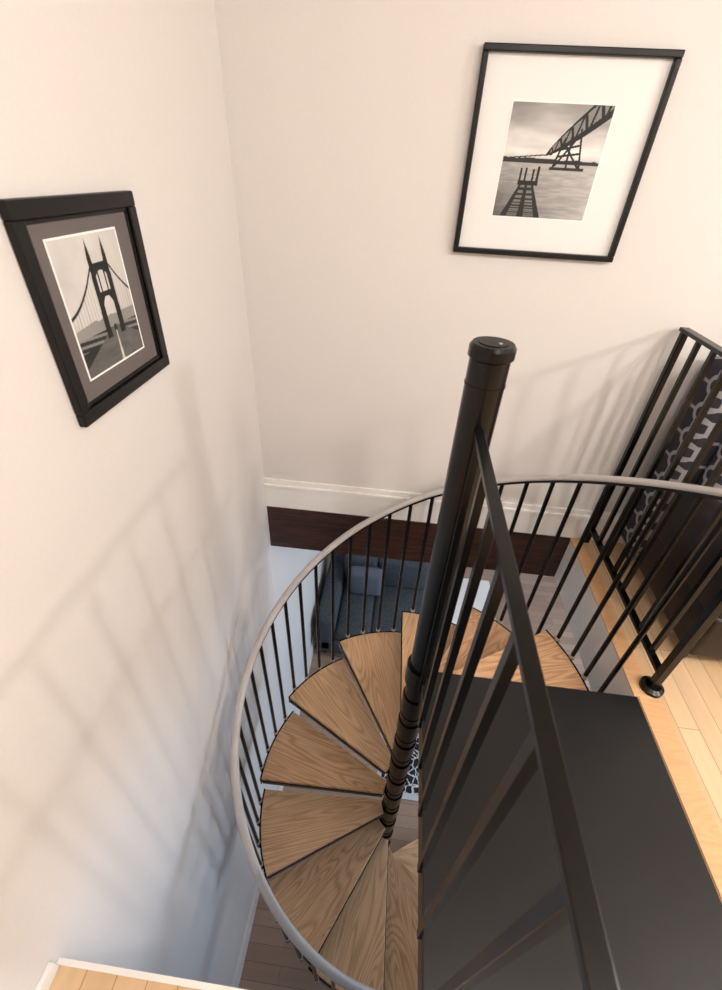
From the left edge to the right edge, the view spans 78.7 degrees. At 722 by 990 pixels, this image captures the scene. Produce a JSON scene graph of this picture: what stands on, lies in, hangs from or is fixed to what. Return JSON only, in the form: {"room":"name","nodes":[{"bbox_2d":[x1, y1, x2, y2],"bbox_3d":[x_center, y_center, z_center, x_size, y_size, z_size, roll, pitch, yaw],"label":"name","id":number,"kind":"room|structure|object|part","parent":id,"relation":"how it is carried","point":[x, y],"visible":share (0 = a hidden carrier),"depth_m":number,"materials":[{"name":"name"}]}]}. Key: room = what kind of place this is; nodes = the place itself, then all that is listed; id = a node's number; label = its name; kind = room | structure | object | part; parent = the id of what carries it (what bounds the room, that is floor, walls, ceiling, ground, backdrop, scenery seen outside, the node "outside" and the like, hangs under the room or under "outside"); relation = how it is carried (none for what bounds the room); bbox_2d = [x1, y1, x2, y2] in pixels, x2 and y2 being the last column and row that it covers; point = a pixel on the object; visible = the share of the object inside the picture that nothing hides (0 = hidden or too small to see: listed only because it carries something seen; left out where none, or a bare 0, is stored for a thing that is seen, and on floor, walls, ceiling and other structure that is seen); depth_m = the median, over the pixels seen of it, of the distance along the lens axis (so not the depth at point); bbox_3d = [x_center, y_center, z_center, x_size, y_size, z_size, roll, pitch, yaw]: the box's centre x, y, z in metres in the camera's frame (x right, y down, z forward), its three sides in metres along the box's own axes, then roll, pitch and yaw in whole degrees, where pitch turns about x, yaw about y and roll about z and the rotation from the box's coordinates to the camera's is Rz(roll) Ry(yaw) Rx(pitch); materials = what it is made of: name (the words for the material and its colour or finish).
{"room":"spiral staircase landing","nodes":[
{"label":"spiral staircase landing","id":0,"kind":"room"},
{"bbox_2d":[0,0,329,989],"bbox_3d":[-0.692,0.657,1.955,0.120,5.650,8.440,6,37,3],"label":"wall","id":1,"kind":"structure","parent":0,"point":[141,573],"depth_m":1.19,"materials":[{"name":"paint"}]},
{"bbox_2d":[35,961,58,989],"bbox_3d":[-0.897,2.025,-0.196,0.012,0.050,3.100,6,37,3],"label":"baseboard","id":2,"kind":"structure","parent":1,"relation":"attached to","point":[47,977],"depth_m":1.02,"materials":[{"name":"white wood"}]},
{"bbox_2d":[0,190,169,427],"bbox_3d":[-0.571,-0.427,0.989,0.018,0.412,0.395,6,37,3],"label":"framed picture","id":3,"kind":"object","parent":1,"relation":"attached to","point":[81,257],"visible":1,"depth_m":0.94,"materials":[{"name":"black wood"}]},
{"bbox_2d":[46,229,142,378],"bbox_3d":[-0.573,-0.425,0.976,0.001,0.263,0.226,6,37,3],"label":"print","id":4,"kind":"object","parent":3,"relation":"attached to","point":[89,269],"depth_m":0.96},
{"bbox_2d":[56,957,245,989],"bbox_3d":[-0.317,1.292,1.129,0.851,0.314,0.012,6,37,3],"label":"trim","id":5,"kind":"structure","parent":1,"relation":"attached to","point":[61,961],"depth_m":1.05,"materials":[{"name":"white wood"}]},
{"bbox_2d":[232,626,316,987],"bbox_3d":[-0.742,2.775,3.525,0.018,0.180,8.200,6,37,3],"label":"baseboard","id":6,"kind":"structure","parent":1,"relation":"attached to","point":[246,937],"depth_m":3.12,"materials":[{"name":"white"}]},
{"bbox_2d":[49,538,721,989],"bbox_3d":[1.612,1.878,0.491,4.880,0.310,4.920,6,37,3],"label":"floor","id":7,"kind":"structure","parent":0,"point":[691,699],"depth_m":1.75,"materials":[{"name":"brown wood"}]},
{"bbox_2d":[570,538,721,899],"bbox_3d":[1.061,0.919,1.471,0.097,0.006,2.300,6,37,3],"label":"trim","id":8,"kind":"structure","parent":7,"relation":"attached to","point":[705,828],"depth_m":1.52,"materials":[{"name":"brown wood"}]},
{"bbox_2d":[584,327,721,697],"bbox_3d":[1.191,0.058,1.695,0.084,1.120,0.898,6,37,3],"label":"guard railing","id":9,"kind":"object","parent":7,"relation":"on","point":[652,686],"visible":0.88,"depth_m":1.69,"materials":[{"name":"black metal"}]},
{"bbox_2d":[621,355,721,658],"bbox_3d":[1.666,0.106,1.733,0.720,1.050,0.730,6,37,3],"label":"armchair","id":10,"kind":"object","parent":7,"relation":"on","point":[709,645],"visible":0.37,"depth_m":1.80,"materials":[{"name":"fabric"}]},
{"bbox_3d":[1.667,0.330,1.792,0.680,0.500,0.560,6,37,3],"label":"seat","id":11,"kind":"part","parent":10,"relation":"part of","materials":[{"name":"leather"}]},
{"bbox_2d":[696,442,721,502],"bbox_3d":[1.693,-0.154,1.731,0.520,0.470,0.120,6,37,3],"label":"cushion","id":12,"kind":"object","parent":10,"relation":"on","point":[714,455],"depth_m":1.80,"materials":[{"name":"fabric"}]},
{"bbox_2d":[239,567,591,989],"bbox_3d":[1.666,3.132,3.460,4.880,0.100,8.200,6,37,3],"label":"floor","id":13,"kind":"structure","parent":0,"point":[270,963],"depth_m":3.69,"materials":[{"name":"brown wood"}]},
{"bbox_2d":[319,553,428,653],"bbox_3d":[0.161,1.201,5.116,1.180,0.880,1.100,6,37,3],"label":"sofa","id":14,"kind":"object","parent":13,"relation":"on","point":[393,566],"visible":0.51,"depth_m":5.00,"materials":[{"name":"fabric"}]},
{"bbox_2d":[351,566,382,595],"bbox_3d":[0.058,0.985,5.046,0.400,0.380,0.160,6,37,3],"label":"pillow","id":15,"kind":"object","parent":14,"relation":"on","point":[357,572],"depth_m":4.95,"materials":[{"name":"grey fabric"}]},
{"bbox_2d":[377,732,418,800],"bbox_3d":[1.012,2.371,4.338,1.640,0.010,1.240,6,37,3],"label":"area rug","id":16,"kind":"object","parent":13,"relation":"on","point":[410,791],"visible":0.02,"depth_m":4.01,"materials":[{"name":"black fabric"}]},
{"bbox_2d":[452,578,489,623],"bbox_3d":[1.234,1.435,5.268,0.600,0.420,0.800,6,37,3],"label":"coffee table","id":17,"kind":"object","parent":13,"relation":"on","point":[484,586],"visible":0.24,"depth_m":5.22,"materials":[{"name":"white"}]},
{"bbox_2d":[230,336,721,989],"bbox_3d":[0.198,1.503,1.975,1.706,4.151,2.228,8,37,6],"label":"spiral staircase","id":18,"kind":"structure","parent":13,"relation":"on","point":[555,847],"depth_m":1.40,"materials":[{"name":"black metal"}]},
{"bbox_3d":[-0.176,1.919,2.589,0.814,0.154,0.420,-4,37,-10],"label":"tread frame","id":19,"kind":"part","parent":18,"relation":"part of","materials":[{"name":"brown wood"}]},
{"bbox_3d":[-0.153,1.645,2.613,0.814,0.154,0.420,14,38,14],"label":"tread frame","id":20,"kind":"part","parent":18,"relation":"part of","materials":[{"name":"brown wood"}]},
{"bbox_3d":[-0.105,2.186,2.581,0.814,0.154,0.420,-26,45,-33],"label":"tread frame","id":21,"kind":"part","parent":18,"relation":"part of","materials":[{"name":"brown wood"}]},
{"bbox_3d":[-0.040,1.393,2.614,0.420,0.154,0.814,-26,45,-33],"label":"tread frame","id":22,"kind":"part","parent":18,"relation":"part of","materials":[{"name":"brown wood"}]},
{"bbox_3d":[0.037,2.418,2.626,0.420,0.154,0.814,14,38,14],"label":"tread frame","id":23,"kind":"part","parent":18,"relation":"part of","materials":[{"name":"brown wood"}]},
{"bbox_3d":[0.134,1.187,2.560,0.420,0.154,0.814,-4,37,-10],"label":"tread frame","id":24,"kind":"part","parent":18,"relation":"part of","materials":[{"name":"brown wood"}]},
{"bbox_3d":[0.326,1.036,2.431,0.420,0.154,0.814,14,38,14],"label":"tread frame","id":25,"kind":"part","parent":18,"relation":"part of","materials":[{"name":"brown wood"}]},
{"bbox_3d":[0.487,0.939,2.229,0.814,0.154,0.420,-26,45,-33],"label":"tread frame","id":26,"kind":"part","parent":18,"relation":"part of","materials":[{"name":"brown wood"}]},
{"bbox_3d":[0.576,0.875,1.975,0.814,0.154,0.420,-4,37,-10],"label":"tread frame","id":27,"kind":"part","parent":18,"relation":"part of","materials":[{"name":"brown wood"}]},
{"bbox_2d":[267,506,569,576],"bbox_3d":[0.307,0.231,2.603,1.700,0.308,0.142,6,37,3],"label":"beam","id":28,"kind":"structure","parent":0,"point":[288,527],"depth_m":2.54,"materials":[{"name":"brown wood"}]},
{"bbox_2d":[214,0,721,512],"bbox_3d":[1.951,-0.763,1.647,4.880,2.570,0.120,6,37,3],"label":"wall","id":29,"kind":"structure","parent":0,"point":[349,122],"depth_m":1.68,"materials":[{"name":"paint"}]},
{"bbox_2d":[264,478,624,542],"bbox_3d":[1.890,0.232,2.300,4.880,0.190,0.022,6,37,3],"label":"baseboard","id":30,"kind":"structure","parent":29,"relation":"attached to","point":[331,498],"depth_m":2.39,"materials":[{"name":"white wood"}]},
{"bbox_2d":[453,42,684,262],"bbox_3d":[0.647,-1.111,1.474,0.581,0.556,0.027,6,37,3],"label":"framed picture","id":31,"kind":"object","parent":29,"relation":"attached to","point":[561,140],"visible":1,"depth_m":1.45,"materials":[{"name":"black wood"}]},
{"bbox_2d":[492,101,615,220],"bbox_3d":[0.635,-1.113,1.481,0.315,0.307,0.001,6,37,3],"label":"print","id":32,"kind":"object","parent":31,"relation":"attached to","point":[553,151],"depth_m":1.47}
]}

